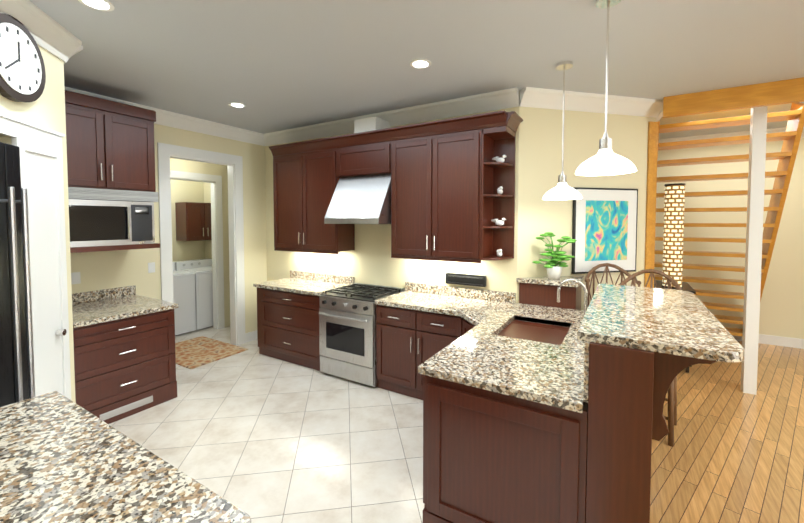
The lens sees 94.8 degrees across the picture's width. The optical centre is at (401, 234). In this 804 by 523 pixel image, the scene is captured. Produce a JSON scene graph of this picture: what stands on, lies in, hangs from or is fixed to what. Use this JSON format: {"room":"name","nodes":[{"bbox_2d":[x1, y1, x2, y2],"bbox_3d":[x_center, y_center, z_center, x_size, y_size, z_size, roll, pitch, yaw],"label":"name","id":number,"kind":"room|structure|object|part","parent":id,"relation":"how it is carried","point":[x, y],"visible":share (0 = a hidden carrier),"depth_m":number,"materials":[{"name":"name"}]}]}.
{"room":"kitchen","nodes":[
{"label":"kitchen","id":0,"kind":"room"},
{"bbox_2d":[109,326,423,522],"bbox_3d":[-1.837,1.627,3.693,6.760,0.050,9.900,1,3,31],"label":"floor","id":1,"kind":"structure","parent":0,"point":[254,434],"depth_m":2.96,"materials":[{"name":"white tile"}]},
{"bbox_2d":[0,142,34,406],"bbox_3d":[-2.390,0.596,1.647,0.778,2.170,0.880,-1,2,-14],"label":"refrigerator","id":2,"kind":"object","parent":1,"relation":"on","point":[17,379],"visible":0.67,"depth_m":2.02,"materials":[{"name":"black metal"}]},
{"bbox_2d":[72,285,177,423],"bbox_3d":[-2.788,1.094,3.495,0.910,1.030,0.870,1,3,31],"label":"base cabinet","id":3,"kind":"object","parent":1,"relation":"on","point":[124,353],"visible":0.79,"depth_m":3.31,"materials":[{"name":"brown wood"}]},
{"bbox_2d":[0,391,250,522],"bbox_3d":[-1.493,1.254,0.620,1.480,0.935,1.830,1,3,31],"label":"kitchen island","id":4,"kind":"object","parent":1,"relation":"on","point":[63,459],"visible":1,"depth_m":1.17,"materials":[{"name":"multicoloured stone"}]},
{"bbox_2d":[172,262,195,335],"bbox_3d":[-3.688,0.993,5.704,0.686,1.060,0.620,1,3,31],"label":"washer","id":5,"kind":"object","parent":1,"relation":"on","point":[184,298],"visible":0.19,"depth_m":5.66,"materials":[{"name":"white metal"}]},
{"bbox_2d":[175,259,212,329],"bbox_3d":[-3.356,0.971,6.251,0.686,1.060,0.620,1,3,31],"label":"dryer","id":6,"kind":"object","parent":1,"relation":"on","point":[201,269],"visible":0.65,"depth_m":5.96,"materials":[{"name":"white metal"}]},
{"bbox_2d":[175,336,247,368],"bbox_3d":[-2.738,1.547,4.945,1.080,0.012,0.770,1,3,31],"label":"rug","id":7,"kind":"object","parent":1,"relation":"on","point":[193,353],"visible":0.79,"depth_m":4.90,"materials":[{"name":"brown fabric"}]},
{"bbox_2d":[253,286,260,353],"bbox_3d":[-1.683,1.104,5.028,0.120,0.891,0.616,1,3,31],"label":"base cabinet","id":8,"kind":"object","parent":1,"relation":"on","point":[258,287],"depth_m":4.79,"materials":[{"name":"brown wood"}]},
{"bbox_2d":[261,290,320,370],"bbox_3d":[-1.200,1.116,4.736,1.021,0.891,0.616,1,3,31],"label":"base cabinet","id":9,"kind":"object","parent":1,"relation":"on","point":[289,322],"depth_m":4.47,"materials":[{"name":"brown wood"}]},
{"bbox_2d":[253,278,348,297],"bbox_3d":[-1.262,0.649,4.746,1.153,0.040,0.631,1,3,31],"label":"countertop","id":10,"kind":"structure","parent":9,"relation":"on","point":[294,285],"depth_m":4.64,"materials":[{"name":"beige stone"}]},
{"bbox_2d":[319,283,404,386],"bbox_3d":[-0.463,1.103,4.233,0.750,0.955,0.705,1,3,31],"label":"range","id":11,"kind":"object","parent":1,"relation":"on","point":[347,335],"visible":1,"depth_m":3.98,"materials":[{"name":"silver metal"}]},
{"bbox_2d":[375,302,448,395],"bbox_3d":[0.302,1.152,3.800,0.999,0.891,0.660,1,3,31],"label":"base cabinet","id":12,"kind":"object","parent":1,"relation":"on","point":[405,335],"depth_m":3.66,"materials":[{"name":"brown wood"}]},
{"bbox_2d":[375,290,556,317],"bbox_3d":[0.754,0.697,3.524,2.035,0.040,0.631,1,3,31],"label":"countertop","id":13,"kind":"structure","parent":12,"relation":"on","point":[446,303],"depth_m":3.55,"materials":[{"name":"beige stone"}]},
{"bbox_2d":[437,314,468,349],"bbox_3d":[0.558,1.178,3.129,0.357,0.891,0.351,1,3,31],"label":"base cabinet","id":14,"kind":"object","parent":1,"relation":"on","point":[446,330],"depth_m":3.39,"materials":[{"name":"brown wood"}]},
{"bbox_2d":[409,326,588,522],"bbox_3d":[0.716,1.210,2.337,0.884,0.891,1.070,1,3,31],"label":"base cabinet","id":15,"kind":"object","parent":1,"relation":"on","point":[490,456],"depth_m":1.86,"materials":[{"name":"brown wood"}]},
{"bbox_2d":[449,314,488,325],"bbox_3d":[0.568,0.713,3.120,0.269,0.040,0.254,1,3,31],"label":"countertop","id":16,"kind":"structure","parent":15,"relation":"on","point":[469,319],"depth_m":3.19,"materials":[{"name":"beige stone"}]},
{"bbox_2d":[417,314,584,409],"bbox_3d":[0.809,0.739,2.456,0.832,0.040,1.410,1,3,31],"label":"countertop","id":17,"kind":"structure","parent":15,"relation":"on","point":[543,371],"depth_m":2.09,"materials":[{"name":"beige stone"}]},
{"bbox_2d":[493,314,568,345],"bbox_3d":[1.000,0.822,2.806,0.468,0.229,0.628,1,3,31],"label":"sink","id":18,"kind":"object","parent":17,"relation":"in","point":[535,329],"depth_m":2.89,"materials":[{"name":"brown metal"}]},
{"bbox_2d":[557,278,587,329],"bbox_3d":[1.239,0.510,2.677,0.212,0.401,0.112,1,3,31],"label":"faucet","id":19,"kind":"object","parent":17,"relation":"on","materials":[{"name":"silver metal"}]},
{"bbox_2d":[519,282,556,305],"bbox_3d":[1.503,1.030,3.749,0.509,1.140,0.499,1,3,31],"label":"base cabinet","id":20,"kind":"object","parent":1,"relation":"on","point":[535,295],"depth_m":3.56,"materials":[{"name":"brown wood"}]},
{"bbox_2d":[517,275,583,285],"bbox_3d":[1.499,0.440,3.719,0.549,0.040,0.544,1,3,31],"label":"countertop","id":21,"kind":"structure","parent":20,"relation":"on","point":[537,281],"depth_m":3.55,"materials":[{"name":"beige stone"}]},
{"bbox_2d":[532,232,576,278],"bbox_3d":[1.461,0.199,3.539,0.390,0.453,0.369,1,3,31],"label":"potted plant","id":22,"kind":"object","parent":21,"relation":"on","point":[554,270],"visible":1,"depth_m":3.54,"materials":[{"name":"green plant"}]},
{"bbox_2d":[585,338,660,522],"bbox_3d":[1.283,1.061,2.179,0.238,1.200,1.354,1,3,31],"label":"support wall","id":23,"kind":"structure","parent":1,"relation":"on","point":[621,380],"depth_m":1.59,"materials":[{"name":"brown wood"}]},
{"bbox_2d":[577,283,744,362],"bbox_3d":[1.439,0.441,2.173,0.590,0.040,1.500,1,3,31],"label":"countertop","id":24,"kind":"structure","parent":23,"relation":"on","point":[675,322],"depth_m":1.80,"materials":[{"name":"beige stone"}]},
{"bbox_2d":[0,45,803,402],"bbox_3d":[0.604,0.161,2.154,12.170,3.000,10.140,1,3,31],"label":"wall","id":25,"kind":"structure","parent":0,"point":[538,173],"depth_m":4.53,"materials":[{"name":"beige paint"}]},
{"bbox_2d":[0,13,45,101],"bbox_3d":[-2.207,-0.998,2.103,0.056,0.460,0.460,-1,2,-14],"label":"wall clock","id":26,"kind":"object","parent":25,"relation":"attached to","point":[22,73],"visible":1,"depth_m":2.11,"materials":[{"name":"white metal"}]},
{"bbox_2d":[0,112,70,399],"bbox_3d":[-2.130,0.508,1.851,0.058,2.330,1.460,-1,2,-14],"label":"door","id":27,"kind":"structure","parent":25,"relation":"attached to","point":[41,164],"depth_m":2.36,"materials":[{"name":"white wood"}]},
{"bbox_2d":[0,0,82,62],"bbox_3d":[-2.188,-1.193,0.305,5.158,0.150,3.929,1,3,31],"label":"crown molding","id":28,"kind":"structure","parent":25,"relation":"attached to","point":[52,36],"depth_m":2.30,"materials":[{"name":"white wood"}]},
{"bbox_2d":[71,272,80,283],"bbox_3d":[-3.212,0.426,3.644,0.006,0.115,0.070,1,3,31],"label":"outlet","id":29,"kind":"object","parent":25,"relation":"attached to","point":[75,278],"depth_m":3.64,"materials":[{"name":"white plastic"}]},
{"bbox_2d":[65,90,159,252],"bbox_3d":[-2.914,-0.548,3.507,0.616,1.370,0.870,1,3,31],"label":"upper cabinet","id":30,"kind":"object","parent":25,"relation":"attached to","point":[110,151],"visible":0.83,"depth_m":3.38,"materials":[{"name":"brown wood"}]},
{"bbox_2d":[68,199,154,246],"bbox_3d":[-2.892,-0.113,3.498,0.629,0.408,0.750,1,3,31],"label":"microwave","id":31,"kind":"object","parent":30,"relation":"in","point":[99,223],"visible":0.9,"depth_m":3.36,"materials":[{"name":"silver metal"}]},
{"bbox_2d":[148,262,154,272],"bbox_3d":[-2.860,0.372,4.224,0.006,0.115,0.070,1,3,31],"label":"outlet","id":32,"kind":"object","parent":25,"relation":"attached to","point":[151,266],"depth_m":4.22,"materials":[{"name":"white plastic"}]},
{"bbox_2d":[64,86,263,144],"bbox_3d":[-2.703,-1.350,4.317,0.112,0.150,2.460,1,3,31],"label":"crown molding","id":33,"kind":"structure","parent":25,"relation":"attached to","point":[163,117],"depth_m":4.56,"materials":[{"name":"white wood"}]},
{"bbox_2d":[175,202,211,240],"bbox_3d":[-3.545,-0.233,6.471,0.382,0.650,0.600,1,3,31],"label":"wall cabinet","id":34,"kind":"object","parent":25,"relation":"attached to","point":[193,221],"visible":0.83,"depth_m":6.27,"materials":[{"name":"brown wood"}]},
{"bbox_2d":[157,142,245,344],"bbox_3d":[-2.575,0.238,4.795,0.144,2.640,1.090,1,3,31],"label":"door frame","id":35,"kind":"structure","parent":25,"relation":"attached to","point":[232,163],"depth_m":4.86,"materials":[{"name":"white wood"}]},
{"bbox_2d":[245,330,256,341],"bbox_3d":[-2.144,1.468,5.442,0.017,0.130,0.381,1,3,31],"label":"baseboard","id":36,"kind":"structure","parent":25,"relation":"attached to","point":[250,336],"depth_m":5.36,"materials":[{"name":"white wood"}]},
{"bbox_2d":[269,136,354,253],"bbox_3d":[-1.168,-0.489,4.811,1.120,1.350,0.346,1,3,31],"label":"upper cabinet","id":37,"kind":"object","parent":25,"relation":"attached to","point":[305,180],"depth_m":4.63,"materials":[{"name":"brown wood"}]},
{"bbox_2d":[324,174,390,223],"bbox_3d":[-0.419,-0.403,4.237,0.750,0.552,0.556,1,3,31],"label":"range hood","id":38,"kind":"object","parent":25,"relation":"attached to","point":[365,199],"visible":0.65,"depth_m":4.06,"materials":[{"name":"silver metal"}]},
{"bbox_2d":[337,128,388,177],"bbox_3d":[-0.365,-0.914,4.307,0.760,0.460,0.346,1,3,31],"label":"upper cabinet","id":39,"kind":"object","parent":25,"relation":"attached to","point":[365,153],"depth_m":4.15,"materials":[{"name":"brown wood"}]},
{"bbox_2d":[354,116,389,132],"bbox_3d":[-0.343,-1.235,4.310,0.300,0.179,0.296,1,3,31],"label":"duct","id":40,"kind":"object","parent":25,"relation":"attached to","point":[369,124],"visible":0.5,"depth_m":4.19,"materials":[{"name":"white"}]},
{"bbox_2d":[260,87,531,145],"bbox_3d":[-0.447,-1.356,4.482,3.799,0.150,0.112,1,3,31],"label":"crown molding","id":41,"kind":"structure","parent":25,"relation":"attached to","point":[507,98],"depth_m":4.06,"materials":[{"name":"white wood"}]},
{"bbox_2d":[290,270,515,301],"bbox_3d":[-0.239,0.590,4.477,3.180,0.100,0.026,1,3,31],"label":"backsplash","id":42,"kind":"structure","parent":25,"relation":"attached to","point":[458,292],"depth_m":4.08,"materials":[{"name":"beige stone"}]},
{"bbox_2d":[389,114,496,261],"bbox_3d":[0.400,-0.451,3.861,1.028,1.350,0.346,1,3,31],"label":"upper cabinet","id":43,"kind":"object","parent":25,"relation":"attached to","point":[449,177],"depth_m":3.67,"materials":[{"name":"brown wood"}]},
{"bbox_2d":[445,273,485,286],"bbox_3d":[0.670,0.472,3.907,0.440,0.110,0.044,1,3,31],"label":"wall rail","id":44,"kind":"object","parent":25,"relation":"attached to","point":[467,279],"visible":1,"depth_m":3.91,"materials":[{"name":"black"}]},
{"bbox_2d":[581,370,584,401],"bbox_3d":[1.310,0.584,2.454,0.020,0.269,1.876,1,3,31],"label":"backsplash","id":45,"kind":"structure","parent":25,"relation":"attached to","point":[582,371],"depth_m":1.75,"materials":[{"name":"beige stone"}]},
{"bbox_2d":[571,187,637,273],"bbox_3d":[2.124,-0.046,3.857,0.780,0.880,0.035,-1,2,-14],"label":"framed picture","id":46,"kind":"object","parent":25,"relation":"attached to","point":[580,265],"depth_m":3.83,"materials":[{"name":"black"}]},
{"bbox_3d":[2.128,-0.045,3.842,0.520,0.620,0.002,-1,2,-14],"label":"framed picture art","id":47,"kind":"part","parent":46,"relation":"part of"},
{"bbox_2d":[658,127,803,143],"bbox_3d":[5.035,-1.382,5.131,7.500,0.150,0.110,1,3,31],"label":"crown molding","id":48,"kind":"structure","parent":25,"relation":"attached to","point":[774,130],"depth_m":5.36,"materials":[{"name":"white wood"}]},
{"bbox_2d":[732,334,803,348],"bbox_3d":[5.060,1.474,5.284,7.500,0.130,0.015,1,3,31],"label":"baseboard","id":49,"kind":"structure","parent":25,"relation":"attached to","point":[763,339],"depth_m":5.15,"materials":[{"name":"white wood"}]},
{"bbox_2d":[29,0,803,138],"bbox_3d":[0.540,-1.394,2.249,12.200,0.100,10.100,1,3,31],"label":"ceiling","id":50,"kind":"structure","parent":0,"point":[275,65],"depth_m":2.77,"materials":[{"name":"white paint"}]},
{"bbox_2d":[78,0,114,10],"bbox_3d":[-1.759,-1.334,2.125,0.169,0.009,0.169,1,2,22],"label":"recessed light","id":51,"kind":"object","parent":50,"relation":"in","point":[103,5],"depth_m":2.13,"materials":[{"name":"white"}]},
{"bbox_2d":[229,102,245,107],"bbox_3d":[-1.784,-1.408,4.010,0.169,0.009,0.169,1,2,25],"label":"recessed light","id":52,"kind":"object","parent":50,"relation":"in","point":[234,104],"depth_m":3.99,"materials":[{"name":"white"}]},
{"bbox_2d":[410,59,430,68],"bbox_3d":[0.149,-1.366,2.956,0.169,0.009,0.169,0,2,7],"label":"recessed light","id":53,"kind":"object","parent":50,"relation":"in","point":[417,63],"depth_m":2.94,"materials":[{"name":"white"}]},
{"bbox_2d":[543,61,581,199],"bbox_3d":[1.303,-0.832,2.990,0.300,1.079,0.300,1,3,31],"label":"pendant lamp","id":54,"kind":"object","parent":50,"relation":"hanging from","point":[562,190],"visible":1,"depth_m":2.97,"materials":[{"name":"white"}]},
{"bbox_2d":[575,0,636,175],"bbox_3d":[1.164,-0.847,2.103,0.310,0.979,0.310,1,3,31],"label":"pendant lamp","id":55,"kind":"object","parent":50,"relation":"hanging from","point":[605,160],"visible":1,"depth_m":2.09,"materials":[{"name":"white"}]},
{"bbox_2d":[650,340,803,522],"bbox_3d":[3.430,1.747,0.618,5.440,0.050,10.100,1,3,31],"label":"floor","id":56,"kind":"structure","parent":0,"point":[734,454],"depth_m":2.83,"materials":[{"name":"brown wood"}]},
{"bbox_2d":[585,263,640,305],"bbox_3d":[2.003,0.949,3.539,0.500,1.318,0.506,1,3,31],"label":"bar stool","id":57,"kind":"object","parent":56,"relation":"on","point":[593,273],"visible":0.23,"depth_m":3.71,"materials":[{"name":"wood"}]},
{"bbox_2d":[618,269,681,446],"bbox_3d":[2.068,0.965,3.123,0.474,1.318,0.489,1,3,31],"label":"bar stool","id":58,"kind":"object","parent":56,"relation":"on","point":[671,399],"visible":0.15,"depth_m":3.14,"materials":[{"name":"wood"}]},
{"bbox_2d":[654,280,695,372],"bbox_3d":[3.321,1.092,4.562,0.449,0.950,0.740,1,3,31],"label":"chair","id":59,"kind":"object","parent":56,"relation":"on","point":[686,286],"visible":0.06,"depth_m":4.39,"materials":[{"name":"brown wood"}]},
{"bbox_2d":[662,183,685,288],"bbox_3d":[3.208,0.012,4.372,0.200,1.220,0.200,1,3,31],"label":"lamp","id":60,"kind":"object","parent":59,"relation":"on","point":[673,230],"visible":0.81,"depth_m":4.30,"materials":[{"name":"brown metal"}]},
{"bbox_2d":[644,102,803,335],"bbox_3d":[3.827,0.067,4.684,1.333,2.989,2.422,1,3,31],"label":"staircase","id":61,"kind":"structure","parent":56,"relation":"on","point":[791,138],"depth_m":4.26,"materials":[{"name":"orange wood"}]},
{"bbox_2d":[741,106,767,394],"bbox_3d":[3.531,0.100,3.711,0.100,3.000,0.100,1,3,31],"label":"column","id":62,"kind":"structure","parent":56,"relation":"on","point":[754,227],"depth_m":3.68,"materials":[{"name":"white paint"}]},
{"bbox_2d":[663,77,803,117],"bbox_3d":[3.390,-1.286,3.356,1.670,0.198,0.060,1,3,31],"label":"header beam","id":63,"kind":"structure","parent":0,"point":[765,94],"depth_m":3.48,"materials":[{"name":"orange wood"}]}
]}

